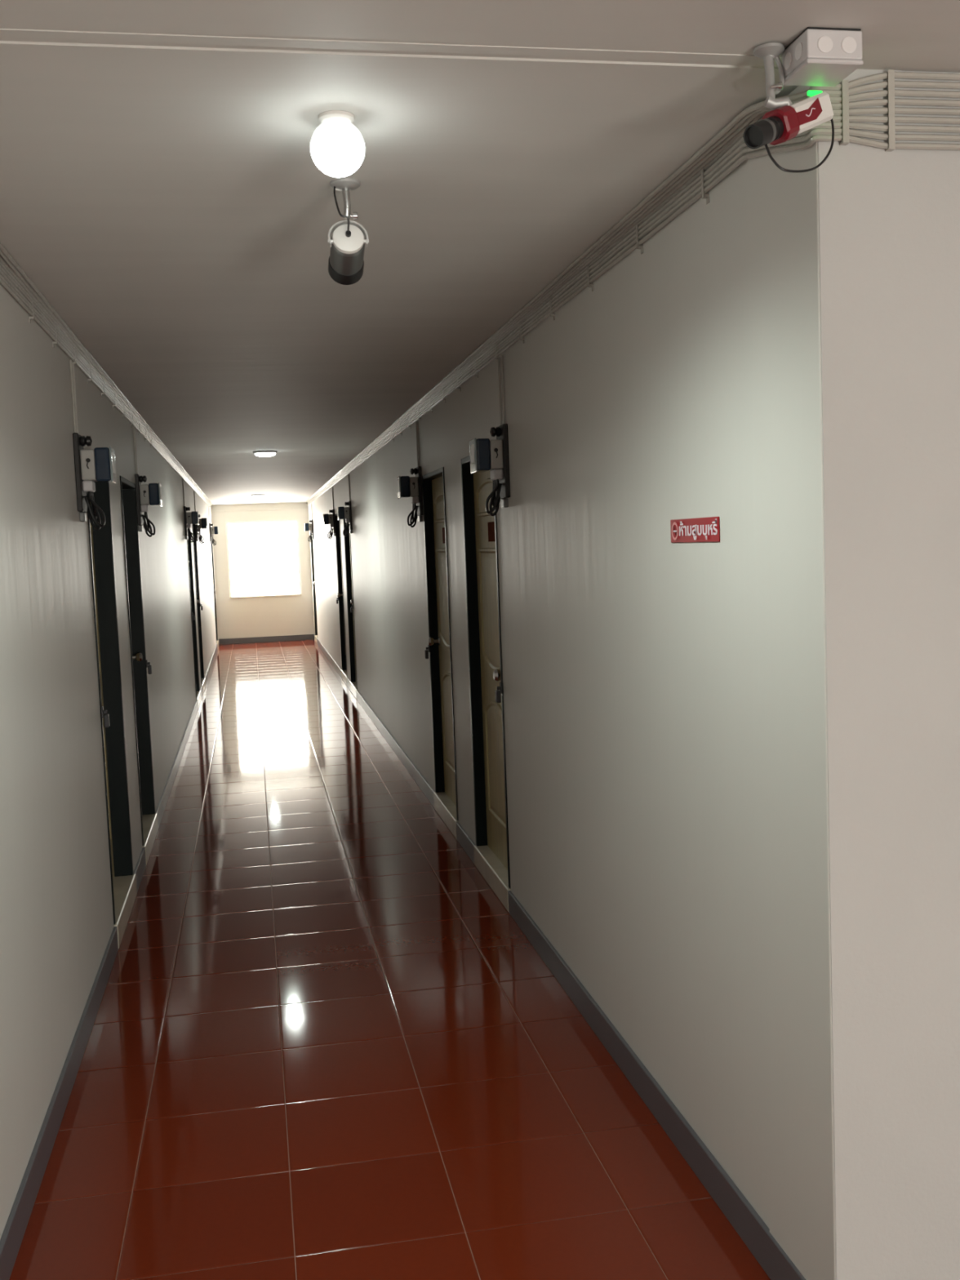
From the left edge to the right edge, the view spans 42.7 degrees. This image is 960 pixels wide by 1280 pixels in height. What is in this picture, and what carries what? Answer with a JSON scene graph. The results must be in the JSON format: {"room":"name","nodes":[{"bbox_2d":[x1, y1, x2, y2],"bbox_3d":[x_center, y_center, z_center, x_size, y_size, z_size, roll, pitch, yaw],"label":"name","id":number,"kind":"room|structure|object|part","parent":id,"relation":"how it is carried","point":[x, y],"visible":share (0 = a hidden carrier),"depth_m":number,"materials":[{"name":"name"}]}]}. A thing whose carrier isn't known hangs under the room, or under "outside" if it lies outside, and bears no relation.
{"room":"apartment building corridor","nodes":[
{"label":"apartment building corridor","id":0,"kind":"room"},
{"bbox_2d":[0,283,217,1239],"bbox_3d":[-2.374,-0.240,8.922,0.160,2.493,25.600,-3,5,-10],"label":"wall","id":1,"kind":"structure","parent":0,"point":[56,914],"depth_m":3.92,"materials":[{"name":"paint"}]},
{"bbox_2d":[29,297,34,323],"bbox_3d":[-1.394,-1.027,3.816,0.014,0.083,0.016,-3,5,-10],"label":"saddle","id":2,"kind":"object","parent":1,"relation":"attached to","point":[31,317],"visible":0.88,"depth_m":3.81,"materials":[{"name":"grey metal"}]},
{"bbox_2d":[53,324,57,347],"bbox_3d":[-1.480,-1.060,4.277,0.014,0.083,0.016,-3,5,-10],"label":"saddle","id":3,"kind":"object","parent":1,"relation":"attached to","point":[54,342],"visible":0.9,"depth_m":4.27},
{"bbox_2d":[0,926,118,1279],"bbox_3d":[-0.703,1.548,0.787,0.013,0.100,8.780,-3,5,-10],"label":"baseboard","id":4,"kind":"structure","parent":1,"relation":"attached to","point":[11,1238],"depth_m":3.40,"materials":[{"name":"grey tile"}]},
{"bbox_2d":[69,360,116,529],"bbox_3d":[-1.481,-0.746,4.723,0.137,0.643,0.150,-3,5,-10],"label":"electric meter","id":5,"kind":"object","parent":1,"relation":"attached to","point":[97,464],"visible":1,"depth_m":4.68,"materials":[{"name":"grey plastic"}]},
{"bbox_3d":[-1.412,-0.681,4.740,0.001,0.075,0.080,-3,5,-10],"label":"dial plate","id":6,"kind":"part","parent":5,"relation":"part of","materials":[{"name":"clear plastic"}]},
{"bbox_2d":[86,481,137,948],"bbox_3d":[-1.683,0.244,5.401,0.182,2.034,0.836,-3,5,-10],"label":"door","id":7,"kind":"structure","parent":1,"relation":"in","point":[123,882],"depth_m":5.77,"materials":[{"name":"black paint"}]},
{"bbox_3d":[-1.711,-0.043,5.378,0.010,0.575,0.554,-3,5,-10],"label":"raised panel","id":8,"kind":"part","parent":7,"relation":"part of","materials":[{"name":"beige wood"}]},
{"bbox_3d":[-1.683,0.671,5.436,0.010,0.580,0.554,-3,5,-10],"label":"raised panel","id":9,"kind":"part","parent":7,"relation":"part of","materials":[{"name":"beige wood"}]},
{"bbox_2d":[120,475,158,865],"bbox_3d":[-1.938,0.145,6.766,0.182,2.034,0.846,-3,5,-10],"label":"door","id":10,"kind":"structure","parent":1,"relation":"in","point":[149,824],"depth_m":7.12,"materials":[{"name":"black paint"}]},
{"bbox_3d":[-1.983,0.099,7.084,0.073,0.054,0.054,-3,5,-10],"label":"knob","id":11,"kind":"part","parent":10,"relation":"part of","materials":[{"name":"silver metal"}]},
{"bbox_2d":[133,847,146,892],"bbox_3d":[-1.708,1.155,6.170,0.013,0.100,0.560,-3,5,-10],"label":"baseboard","id":12,"kind":"structure","parent":1,"relation":"attached to","point":[140,866],"depth_m":6.16,"materials":[{"name":"grey tile"}]},
{"bbox_2d":[133,426,162,537],"bbox_3d":[-1.947,-0.927,7.218,0.137,0.643,0.150,-3,5,-10],"label":"electric meter","id":13,"kind":"object","parent":1,"relation":"attached to","point":[147,495],"visible":1,"depth_m":7.17,"materials":[{"name":"grey plastic"}]},
{"bbox_2d":[155,699,197,827],"bbox_3d":[-2.428,0.875,10.024,0.013,0.100,5.640,-3,5,-10],"label":"baseboard","id":14,"kind":"structure","parent":1,"relation":"attached to","point":[160,810],"depth_m":8.95,"materials":[{"name":"grey tile"}]},
{"bbox_2d":[182,478,199,542],"bbox_3d":[-2.918,-1.306,12.415,0.137,0.643,0.150,-3,5,-10],"label":"electric meter","id":15,"kind":"object","parent":1,"relation":"attached to","point":[190,517],"visible":1,"depth_m":12.37,"materials":[{"name":"grey plastic"}]},
{"bbox_2d":[186,528,201,709],"bbox_3d":[-3.120,-0.317,13.098,0.182,2.034,0.836,-3,5,-10],"label":"door","id":16,"kind":"structure","parent":1,"relation":"in","point":[198,698],"depth_m":13.47,"materials":[{"name":"green paint"}]},
{"bbox_2d":[191,524,205,692],"bbox_3d":[-3.376,-0.416,14.463,0.182,2.034,0.846,-3,5,-10],"label":"door","id":17,"kind":"structure","parent":1,"relation":"in","point":[195,551],"depth_m":14.83,"materials":[{"name":"green paint"}]},
{"bbox_2d":[193,490,207,543],"bbox_3d":[-3.385,-1.488,14.915,0.137,0.643,0.150,-3,5,-10],"label":"electric meter","id":18,"kind":"object","parent":1,"relation":"attached to","point":[203,522],"visible":0.92,"depth_m":14.87,"materials":[{"name":"grey plastic"}]},
{"bbox_2d":[200,685,203,697],"bbox_3d":[-3.146,0.594,13.867,0.013,0.100,0.560,-3,5,-10],"label":"baseboard","id":19,"kind":"structure","parent":1,"relation":"attached to","point":[201,688],"depth_m":13.90,"materials":[{"name":"grey tile"}]},
{"bbox_2d":[204,644,217,684],"bbox_3d":[-3.865,0.314,17.715,0.013,0.100,5.630,-3,5,-10],"label":"baseboard","id":20,"kind":"structure","parent":1,"relation":"attached to","point":[212,659],"depth_m":17.13,"materials":[{"name":"grey tile"}]},
{"bbox_2d":[208,506,218,545],"bbox_3d":[-4.356,-1.867,20.111,0.137,0.643,0.150,-3,5,-10],"label":"electric meter","id":21,"kind":"object","parent":1,"relation":"attached to","point":[213,530],"visible":1,"depth_m":20.06,"materials":[{"name":"grey plastic"}]},
{"bbox_2d":[210,536,218,648],"bbox_3d":[-4.553,-0.876,20.765,0.182,2.034,0.796,-3,5,-10],"label":"door","id":22,"kind":"structure","parent":1,"relation":"in","point":[211,544],"depth_m":21.11,"materials":[{"name":"green paint"}]},
{"bbox_2d":[210,502,314,639],"bbox_3d":[-3.829,-1.184,21.718,1.999,2.443,0.160,-3,5,-10],"label":"wall","id":23,"kind":"structure","parent":0,"point":[282,615],"depth_m":21.65,"materials":[{"name":"paint"}]},
{"bbox_2d":[211,507,308,512],"bbox_3d":[-3.856,-2.280,21.545,1.679,0.025,0.012,-3,5,-10],"label":"trim","id":24,"kind":"structure","parent":23,"relation":"attached to","point":[293,508],"depth_m":21.54,"materials":[{"name":"paint"}]},
{"bbox_2d":[226,519,302,598],"bbox_3d":[-3.807,-1.431,21.668,1.250,1.340,0.130,-3,5,-10],"label":"window","id":25,"kind":"structure","parent":23,"relation":"in","point":[295,520],"depth_m":21.66,"materials":[{"name":"white glass"}]},
{"bbox_3d":[-3.776,-0.770,21.692,1.250,0.018,0.070,-3,5,-10],"label":"sill","id":26,"kind":"part","parent":25,"relation":"part of","materials":[{"name":"beige stone"}]},
{"bbox_2d":[218,634,314,644],"bbox_3d":[-3.768,-0.011,21.727,1.653,0.100,0.013,-3,5,-10],"label":"baseboard","id":27,"kind":"structure","parent":23,"relation":"attached to","point":[304,637],"depth_m":21.72,"materials":[{"name":"grey tile"}]},
{"bbox_2d":[9,640,770,1279],"bbox_3d":[0.014,0.936,9.454,4.920,0.121,25.920,-3,5,-10],"label":"floor","id":28,"kind":"structure","parent":0,"point":[322,1044],"depth_m":3.82,"materials":[{"name":"tile"}]},
{"bbox_2d":[0,0,959,504],"bbox_3d":[-0.085,-1.617,9.249,4.920,0.120,25.920,-3,5,-10],"label":"ceiling","id":29,"kind":"structure","parent":0,"point":[171,204],"depth_m":2.67,"materials":[{"name":"paint"}]},
{"bbox_2d":[0,249,213,505],"bbox_3d":[-2.306,-1.430,8.818,0.014,0.011,25.440,-3,5,-10],"label":"cable","id":30,"kind":"object","parent":29,"relation":"attached to","point":[11,265],"visible":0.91,"depth_m":4.43,"materials":[{"name":"white plastic"}]},
{"bbox_2d":[0,242,213,505],"bbox_3d":[-2.294,-1.430,8.820,0.014,0.011,25.440,-3,5,-10],"label":"cable","id":31,"kind":"object","parent":29,"relation":"attached to","point":[2,249],"visible":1,"depth_m":4.43,"materials":[{"name":"white plastic"}]},
{"bbox_2d":[251,494,265,497],"bbox_3d":[-3.275,-2.124,18.142,0.200,0.043,0.200,-3,5,-10],"label":"ceiling light","id":32,"kind":"object","parent":29,"relation":"attached to","point":[252,495],"visible":1,"depth_m":18.07,"materials":[{"name":"grey plastic"}]},
{"bbox_2d":[253,450,277,456],"bbox_3d":[-1.784,-1.546,10.212,0.200,0.043,0.200,-3,5,-10],"label":"ceiling light","id":33,"kind":"object","parent":29,"relation":"attached to","point":[258,453],"visible":1,"depth_m":10.14,"materials":[{"name":"grey plastic"}]},
{"bbox_2d":[310,110,364,177],"bbox_3d":[-0.271,-0.940,2.341,0.104,0.111,0.104,-3,5,-10],"label":"ceiling light","id":34,"kind":"object","parent":29,"relation":"attached to","point":[337,147],"visible":1,"depth_m":2.31,"materials":[{"name":"white glass"}]},
{"bbox_3d":[-0.273,-0.989,2.337,0.068,0.012,0.068,-3,5,-10],"label":"plate","id":35,"kind":"part","parent":34,"relation":"part of","materials":[{"name":"white plastic"}]},
{"bbox_3d":[-0.270,-0.914,2.343,0.104,0.059,0.104,-3,5,-10],"label":"globe","id":36,"kind":"part","parent":34,"relation":"part of","materials":[{"name":"white glass"}]},
{"bbox_2d":[327,177,368,284],"bbox_3d":[-0.307,-0.928,2.811,0.093,0.207,0.155,-3,5,-10],"label":"security camera","id":37,"kind":"object","parent":29,"relation":"attached to","point":[347,243],"visible":1,"depth_m":2.76,"materials":[{"name":"silver metal"}]},
{"bbox_3d":[-0.310,-0.965,2.741,0.039,0.107,0.020,0,5,24],"label":"cord","id":38,"kind":"part","parent":37,"relation":"part of","materials":[{"name":"black rubber"}]},
{"bbox_2d":[328,256,364,284],"bbox_3d":[-0.312,-0.872,2.862,0.082,0.088,0.061,-3,5,-10],"label":"hood","id":39,"kind":"object","parent":37,"relation":"attached to","point":[340,276],"depth_m":2.84,"materials":[{"name":"black plastic"}]},
{"bbox_3d":[-0.300,-0.982,2.762,0.018,0.070,0.022,-3,5,-10],"label":"stem","id":40,"kind":"part","parent":37,"relation":"part of","materials":[{"name":"silver metal"}]},
{"bbox_2d":[0,28,782,64],"bbox_3d":[-0.214,-0.978,2.014,1.679,0.008,0.032,-3,5,-10],"label":"conduit pipe","id":41,"kind":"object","parent":29,"relation":"attached to","point":[4,33],"depth_m":2.02,"materials":[{"name":"paint"}]},
{"bbox_2d":[305,80,959,502],"bbox_3d":[-0.490,-1.741,12.069,1.571,0.050,19.895,-3,5,-10],"label":"cable","id":42,"kind":"object","parent":29,"relation":"attached to","point":[914,84],"visible":0.73,"depth_m":2.58,"materials":[{"name":"white plastic"}]},
{"bbox_2d":[306,88,959,502],"bbox_3d":[-0.484,-1.736,12.071,1.558,0.062,19.895,-3,5,-10],"label":"cable","id":43,"kind":"object","parent":29,"relation":"attached to","point":[920,93],"visible":0.7,"depth_m":2.65,"materials":[{"name":"white plastic"}]},
{"bbox_2d":[308,97,959,501],"bbox_3d":[-0.478,-1.730,12.072,1.546,0.075,19.895,-3,5,-10],"label":"cable","id":44,"kind":"object","parent":29,"relation":"attached to","point":[898,101],"visible":0.71,"depth_m":2.69,"materials":[{"name":"plastic"}]},
{"bbox_2d":[743,42,834,173],"bbox_3d":[0.514,-0.893,2.086,0.209,0.223,0.092,-5,5,-32],"label":"security camera","id":45,"kind":"object","parent":29,"relation":"attached to","point":[786,119],"visible":1,"depth_m":2.06,"materials":[{"name":"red plastic"}]},
{"bbox_3d":[0.491,-0.996,2.090,0.052,0.018,0.052,-3,5,-10],"label":"ceiling plate","id":46,"kind":"part","parent":45,"relation":"part of","materials":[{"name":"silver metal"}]},
{"bbox_3d":[0.490,-0.948,2.080,0.017,0.093,0.042,-2,5,4],"label":"stem","id":47,"kind":"part","parent":45,"relation":"part of","materials":[{"name":"silver metal"}]},
{"bbox_2d":[807,90,812,96],"bbox_3d":[0.574,-0.950,2.135,0.012,0.008,0.006,-3,5,-10],"label":"light","id":48,"kind":"object","parent":45,"relation":"on","point":[810,92],"depth_m":2.13,"materials":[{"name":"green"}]},
{"bbox_2d":[810,90,822,96],"bbox_3d":[0.585,-0.948,2.136,0.020,0.012,0.007,-3,5,-10],"label":"light","id":49,"kind":"object","parent":45,"relation":"on","point":[812,92],"depth_m":2.13,"materials":[{"name":"green plastic"}]},
{"bbox_2d":[782,26,863,86],"bbox_3d":[0.575,-0.981,2.070,0.101,0.058,0.103,-3,5,-10],"label":"junction box","id":50,"kind":"object","parent":29,"relation":"attached to","point":[818,56],"visible":0.98,"depth_m":2.03,"materials":[{"name":"grey plastic"}]},
{"bbox_3d":[0.576,-0.957,2.073,0.100,0.008,0.102,-3,5,-10],"label":"lid","id":51,"kind":"part","parent":50,"relation":"part of","materials":[{"name":"grey plastic"}]},
{"bbox_2d":[307,85,835,1279],"bbox_3d":[-1.094,-0.541,12.054,0.166,2.493,19.884,-3,5,-10],"label":"wall","id":52,"kind":"structure","parent":0,"point":[629,652],"depth_m":3.13,"materials":[{"name":"paint"}]},
{"bbox_2d":[304,502,313,542],"bbox_3d":[-2.842,-1.948,20.388,0.137,0.643,0.150,-3,5,-10],"label":"electric meter","id":53,"kind":"object","parent":52,"relation":"attached to","point":[308,526],"visible":1,"depth_m":20.34,"materials":[{"name":"grey plastic"}]},
{"bbox_2d":[310,533,317,644],"bbox_3d":[-2.788,-0.970,21.088,0.182,2.034,0.796,-3,5,-10],"label":"door","id":54,"kind":"structure","parent":52,"relation":"in","point":[312,540],"depth_m":21.42,"materials":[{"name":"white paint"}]},
{"bbox_2d":[323,486,335,538],"bbox_3d":[-1.871,-1.569,15.192,0.137,0.643,0.150,-3,5,-10],"label":"electric meter","id":55,"kind":"object","parent":52,"relation":"attached to","point":[327,518],"visible":1,"depth_m":15.15,"materials":[{"name":"grey plastic"}]},
{"bbox_2d":[317,638,342,676],"bbox_3d":[-2.228,0.227,18.015,0.013,0.100,5.630,-3,5,-10],"label":"baseboard","id":56,"kind":"structure","parent":52,"relation":"attached to","point":[323,649],"depth_m":17.40,"materials":[{"name":"grey tile"}]},
{"bbox_2d":[334,512,347,684],"bbox_3d":[-1.610,-0.510,14.786,0.182,2.034,0.846,-3,5,-10],"label":"door","id":57,"kind":"structure","parent":52,"relation":"in","point":[337,522],"depth_m":15.13,"materials":[{"name":"green paint"}]},
{"bbox_2d":[337,474,352,537],"bbox_3d":[-1.404,-1.387,12.691,0.137,0.643,0.150,-3,5,-10],"label":"electric meter","id":58,"kind":"object","parent":52,"relation":"attached to","point":[343,513],"visible":1,"depth_m":12.65,"materials":[{"name":"grey plastic"}]},
{"bbox_2d":[346,677,350,689],"bbox_3d":[-1.509,0.507,14.166,0.013,0.100,0.560,-3,5,-10],"label":"baseboard","id":59,"kind":"structure","parent":52,"relation":"attached to","point":[347,678],"depth_m":14.19,"materials":[{"name":"grey tile"}]},
{"bbox_2d":[343,518,357,698],"bbox_3d":[-1.355,-0.411,13.420,0.182,2.034,0.836,-3,5,-10],"label":"door","id":60,"kind":"structure","parent":52,"relation":"in","point":[353,683],"depth_m":13.77,"materials":[{"name":"green paint"}]},
{"bbox_3d":[-1.380,-0.699,13.399,0.010,0.575,0.554,-3,5,-10],"label":"raised panel","id":61,"kind":"part","parent":60,"relation":"part of","materials":[{"name":"beige wood"}]},
{"bbox_3d":[-1.353,0.016,13.456,0.010,0.580,0.554,-3,5,-10],"label":"raised panel","id":62,"kind":"part","parent":60,"relation":"part of","materials":[{"name":"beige wood"}]},
{"bbox_2d":[356,690,435,807],"bbox_3d":[-0.791,0.787,10.323,0.013,0.100,5.640,-3,5,-10],"label":"baseboard","id":63,"kind":"structure","parent":52,"relation":"attached to","point":[422,783],"depth_m":9.27,"materials":[{"name":"grey tile"}]},
{"bbox_2d":[396,420,423,527],"bbox_3d":[-0.434,-1.008,7.495,0.137,0.643,0.150,-3,5,-10],"label":"electric meter","id":64,"kind":"object","parent":52,"relation":"attached to","point":[407,486],"visible":1,"depth_m":7.45,"materials":[{"name":"grey plastic"}]},
{"bbox_3d":[-0.498,-0.937,7.488,0.001,0.075,0.080,-3,5,-10],"label":"dial plate","id":65,"kind":"part","parent":64,"relation":"part of","materials":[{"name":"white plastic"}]},
{"bbox_2d":[422,466,458,839],"bbox_3d":[-0.173,0.051,7.089,0.182,2.034,0.846,-3,5,-10],"label":"door","id":66,"kind":"structure","parent":52,"relation":"in","point":[439,642],"depth_m":7.34,"materials":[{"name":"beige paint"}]},
{"bbox_3d":[-0.277,0.008,7.396,0.073,0.054,0.054,-3,5,-10],"label":"knob","id":67,"kind":"part","parent":66,"relation":"part of","materials":[{"name":"silver metal"}]},
{"bbox_3d":[-0.216,-0.757,7.018,0.010,0.170,0.564,-3,5,-10],"label":"raised panel","id":68,"kind":"part","parent":66,"relation":"part of","materials":[{"name":"beige wood"}]},
{"bbox_3d":[-0.196,-0.237,7.060,0.010,0.575,0.564,-3,5,-10],"label":"raised panel","id":69,"kind":"part","parent":66,"relation":"part of","materials":[{"name":"beige wood"}]},
{"bbox_3d":[-0.169,0.478,7.117,0.010,0.580,0.564,-3,5,-10],"label":"raised panel","id":70,"kind":"part","parent":66,"relation":"part of","materials":[{"name":"beige wood"}]},
{"bbox_2d":[456,822,475,863],"bbox_3d":[-0.072,1.068,6.470,0.013,0.100,0.560,-3,5,-10],"label":"baseboard","id":71,"kind":"structure","parent":52,"relation":"attached to","point":[464,839],"depth_m":6.46,"materials":[{"name":"grey tile"}]},
{"bbox_2d":[460,455,511,911],"bbox_3d":[0.083,0.150,5.723,0.182,2.034,0.836,-3,5,-10],"label":"door","id":72,"kind":"structure","parent":52,"relation":"in","point":[491,848],"depth_m":5.93,"materials":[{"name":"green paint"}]},
{"bbox_3d":[0.037,-0.658,5.660,0.010,0.170,0.554,-3,5,-10],"label":"raised panel","id":73,"kind":"part","parent":72,"relation":"part of","materials":[{"name":"beige wood"}]},
{"bbox_3d":[0.058,-0.138,5.702,0.010,0.575,0.554,-3,5,-10],"label":"raised panel","id":74,"kind":"part","parent":72,"relation":"part of","materials":[{"name":"beige wood"}]},
{"bbox_3d":[0.085,0.577,5.759,0.010,0.580,0.554,-3,5,-10],"label":"raised panel","id":75,"kind":"part","parent":72,"relation":"part of","materials":[{"name":"beige wood"}]},
{"bbox_3d":[0.095,0.153,5.402,0.073,0.054,0.054,-3,5,-10],"label":"knob","id":76,"kind":"part","parent":72,"relation":"part of","materials":[{"name":"silver metal"}]},
{"bbox_2d":[469,355,510,515],"bbox_3d":[0.033,-0.826,5.000,0.137,0.643,0.150,-3,5,-10],"label":"electric meter","id":77,"kind":"object","parent":52,"relation":"attached to","point":[486,454],"visible":1,"depth_m":4.96,"materials":[{"name":"grey plastic"}]},
{"bbox_3d":[-0.032,-0.755,4.993,0.001,0.075,0.080,-3,5,-10],"label":"dial plate","id":78,"kind":"part","parent":77,"relation":"part of","materials":[{"name":"white plastic"}]},
{"bbox_2d":[494,343,499,359],"bbox_3d":[0.070,-1.181,5.037,0.014,0.083,0.016,-3,5,-10],"label":"saddle","id":79,"kind":"object","parent":52,"relation":"attached to","point":[496,357],"visible":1,"depth_m":5.03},
{"bbox_2d":[519,322,524,343],"bbox_3d":[0.156,-1.148,4.576,0.014,0.083,0.016,-3,5,-10],"label":"saddle","id":80,"kind":"object","parent":52,"relation":"attached to","point":[521,339],"visible":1,"depth_m":4.57,"materials":[{"name":"grey metal"}]},
{"bbox_2d":[307,128,959,504],"bbox_3d":[-0.473,-1.687,12.076,1.541,0.083,19.895,-3,5,-10],"label":"cable","id":81,"kind":"object","parent":80,"relation":"attached to","point":[853,132],"visible":0.93,"depth_m":2.64,"materials":[{"name":"plastic"}]},
{"bbox_2d":[549,296,555,319],"bbox_3d":[0.242,-1.114,4.115,0.014,0.083,0.016,-3,5,-10],"label":"saddle","id":82,"kind":"object","parent":52,"relation":"attached to","point":[551,314],"visible":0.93,"depth_m":4.11,"materials":[{"name":"grey metal"}]},
{"bbox_2d":[586,264,593,291],"bbox_3d":[0.328,-1.081,3.654,0.014,0.083,0.016,-3,5,-10],"label":"saddle","id":83,"kind":"object","parent":52,"relation":"attached to","point":[588,284],"visible":0.98,"depth_m":3.65,"materials":[{"name":"grey metal"}]},
{"bbox_2d":[304,71,959,502],"bbox_3d":[-0.497,-1.746,12.067,1.584,0.038,19.895,-3,5,-10],"label":"cable","id":84,"kind":"object","parent":52,"relation":"attached to","point":[909,75],"visible":0.91,"depth_m":2.68,"materials":[{"name":"white plastic"}]},
{"bbox_2d":[307,115,959,502],"bbox_3d":[-0.474,-1.712,12.074,1.541,0.081,19.895,-3,5,-10],"label":"cable","id":85,"kind":"object","parent":52,"relation":"attached to","point":[852,118],"visible":0.77,"depth_m":2.87,"materials":[{"name":"white plastic"}]},
{"bbox_2d":[307,106,959,502],"bbox_3d":[-0.475,-1.724,12.073,1.541,0.082,19.895,-3,5,-10],"label":"cable","id":86,"kind":"object","parent":52,"relation":"attached to","point":[898,110],"visible":0.74,"depth_m":2.80,"materials":[{"name":"white plastic"}]},
{"bbox_2d":[307,121,959,503],"bbox_3d":[-0.474,-1.701,12.075,1.541,0.080,19.895,-3,5,-10],"label":"cable","id":87,"kind":"object","parent":52,"relation":"attached to","point":[859,126],"visible":0.83,"depth_m":2.79,"materials":[{"name":"plastic"}]},
{"bbox_2d":[307,134,959,505],"bbox_3d":[-0.473,-1.673,12.077,1.541,0.086,19.895,-3,5,-10],"label":"cable","id":88,"kind":"object","parent":52,"relation":"attached to","point":[815,138],"visible":1,"depth_m":2.64,"materials":[{"name":"plastic"}]},
{"bbox_2d":[635,223,643,253],"bbox_3d":[0.414,-1.047,3.193,0.014,0.083,0.016,-3,5,-10],"label":"saddle","id":89,"kind":"object","parent":52,"relation":"attached to","point":[641,247],"visible":1,"depth_m":3.19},
{"bbox_2d":[507,890,805,1279],"bbox_3d":[0.410,1.256,3.889,0.013,0.100,3.064,-3,5,-10],"label":"baseboard","id":90,"kind":"structure","parent":52,"relation":"attached to","point":[745,1220],"depth_m":3.30,"materials":[{"name":"grey tile"}]},
{"bbox_2d":[670,516,719,542],"bbox_3d":[0.509,-0.261,2.928,0.005,0.057,0.322,-3,5,-10],"label":"wall sign","id":91,"kind":"object","parent":52,"relation":"attached to","point":[700,529],"visible":1,"depth_m":2.91,"materials":[{"name":"red plastic"}]},
{"bbox_2d":[700,167,709,204],"bbox_3d":[0.500,-1.013,2.732,0.014,0.083,0.016,-3,5,-10],"label":"saddle","id":92,"kind":"object","parent":52,"relation":"attached to","point":[703,195],"visible":1,"depth_m":2.73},
{"bbox_2d":[839,80,848,145],"bbox_3d":[0.652,-0.945,2.202,0.012,0.109,0.015,-3,5,-10],"label":"strap","id":93,"kind":"object","parent":52,"relation":"attached to","point":[845,90],"visible":0.93,"depth_m":2.19,"materials":[{"name":"white plastic"}]},
{"bbox_2d":[884,69,895,151],"bbox_3d":[0.739,-0.955,2.217,0.012,0.138,0.015,-3,5,-10],"label":"strap","id":94,"kind":"object","parent":52,"relation":"attached to","point":[891,140],"visible":1,"depth_m":2.21,"materials":[{"name":"white plastic"}]},
{"bbox_2d":[817,69,959,1279],"bbox_3d":[2.070,0.092,2.632,2.925,2.493,0.162,-3,5,-10],"label":"wall","id":95,"kind":"structure","parent":0,"point":[860,186],"depth_m":2.31,"materials":[{"name":"paint"}]},
{"bbox_3d":[-1.566,-1.094,4.737,0.014,0.083,0.016,-3,5,-10],"label":"saddle","id":96,"kind":"object","parent":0,"visible":0},
{"bbox_2d":[0,277,211,508],"bbox_3d":[-2.327,-1.377,8.818,0.011,0.014,25.440,-3,5,-10],"label":"cable","id":97,"kind":"object","parent":96,"relation":"attached to","point":[2,282],"visible":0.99,"depth_m":4.61,"materials":[{"name":"grey plastic"}]},
{"bbox_2d":[0,273,211,507],"bbox_3d":[-2.328,-1.389,8.816,0.011,0.014,25.440,-3,5,-10],"label":"cable","id":98,"kind":"object","parent":96,"relation":"attached to","point":[19,295],"visible":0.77,"depth_m":4.64,"materials":[{"name":"grey plastic"}]},
{"bbox_2d":[0,268,211,506],"bbox_3d":[-2.328,-1.401,8.816,0.011,0.014,25.440,-3,5,-10],"label":"cable","id":99,"kind":"object","parent":96,"relation":"attached to","point":[2,273],"visible":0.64,"depth_m":4.67,"materials":[{"name":"grey plastic"}]},
{"bbox_2d":[0,264,211,506],"bbox_3d":[-2.328,-1.413,8.815,0.011,0.014,25.440,-3,5,-10],"label":"cable","id":100,"kind":"object","parent":96,"relation":"attached to","point":[2,269],"visible":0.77,"depth_m":4.59,"materials":[{"name":"white plastic"}]},
{"bbox_2d":[0,261,211,505],"bbox_3d":[-2.329,-1.426,8.814,0.011,0.014,25.440,-3,5,-10],"label":"cable","id":101,"kind":"object","parent":96,"relation":"attached to","point":[1,263],"visible":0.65,"depth_m":4.65,"materials":[{"name":"white plastic"}]},
{"bbox_2d":[0,254,212,505],"bbox_3d":[-2.318,-1.429,8.815,0.014,0.011,25.440,-3,5,-10],"label":"cable","id":102,"kind":"object","parent":96,"relation":"attached to","point":[2,260],"visible":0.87,"depth_m":4.63,"materials":[{"name":"white plastic"}]}
]}

